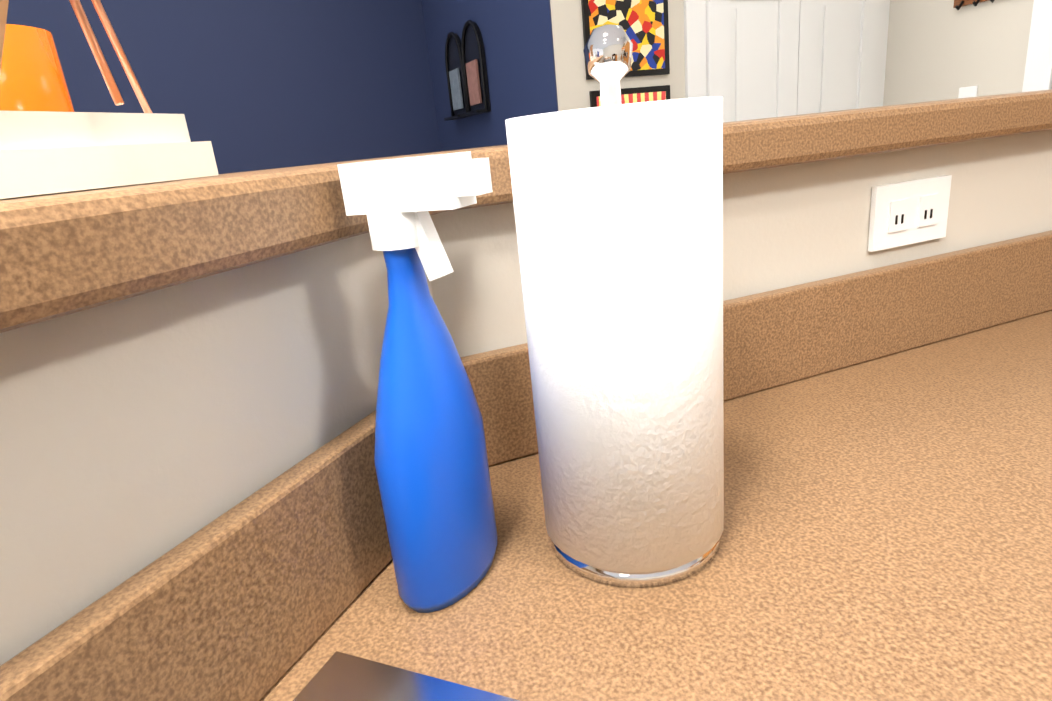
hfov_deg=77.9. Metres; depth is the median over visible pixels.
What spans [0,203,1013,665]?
wall
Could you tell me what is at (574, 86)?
wall
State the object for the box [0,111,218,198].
books
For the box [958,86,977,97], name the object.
switch plate
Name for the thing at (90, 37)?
frame
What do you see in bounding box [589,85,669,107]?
poster
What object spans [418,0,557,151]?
wall
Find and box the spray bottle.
[337,151,496,612]
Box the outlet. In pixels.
[868,175,951,251]
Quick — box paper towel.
[505,24,723,586]
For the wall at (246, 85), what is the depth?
3.33 m
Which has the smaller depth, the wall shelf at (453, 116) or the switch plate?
the switch plate
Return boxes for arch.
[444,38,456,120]
[447,20,490,118]
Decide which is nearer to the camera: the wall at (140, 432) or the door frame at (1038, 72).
the wall at (140, 432)
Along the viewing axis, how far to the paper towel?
0.36 m
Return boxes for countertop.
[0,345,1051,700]
[860,301,1051,412]
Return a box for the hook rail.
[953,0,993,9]
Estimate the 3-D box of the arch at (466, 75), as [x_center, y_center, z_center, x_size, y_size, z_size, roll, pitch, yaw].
[-0.252,-1.266,2.919,0.070,0.389,0.264,-12,19,-20]
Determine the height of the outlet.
0.070 m
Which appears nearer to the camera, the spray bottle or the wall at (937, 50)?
the spray bottle
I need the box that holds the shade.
[0,24,74,111]
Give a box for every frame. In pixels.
[0,0,151,112]
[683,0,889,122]
[1022,0,1051,91]
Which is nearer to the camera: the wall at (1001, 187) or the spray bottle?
the spray bottle
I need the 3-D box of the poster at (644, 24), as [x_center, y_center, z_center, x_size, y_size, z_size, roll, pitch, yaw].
[0.347,-1.224,2.268,0.340,0.501,0.013,-12,19,-20]
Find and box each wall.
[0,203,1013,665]
[6,0,437,173]
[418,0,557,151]
[550,0,684,110]
[723,130,1051,237]
[883,0,1033,105]
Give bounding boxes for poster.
[581,0,669,79]
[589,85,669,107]
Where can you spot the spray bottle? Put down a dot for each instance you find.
(432, 469)
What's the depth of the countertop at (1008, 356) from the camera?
0.72 m

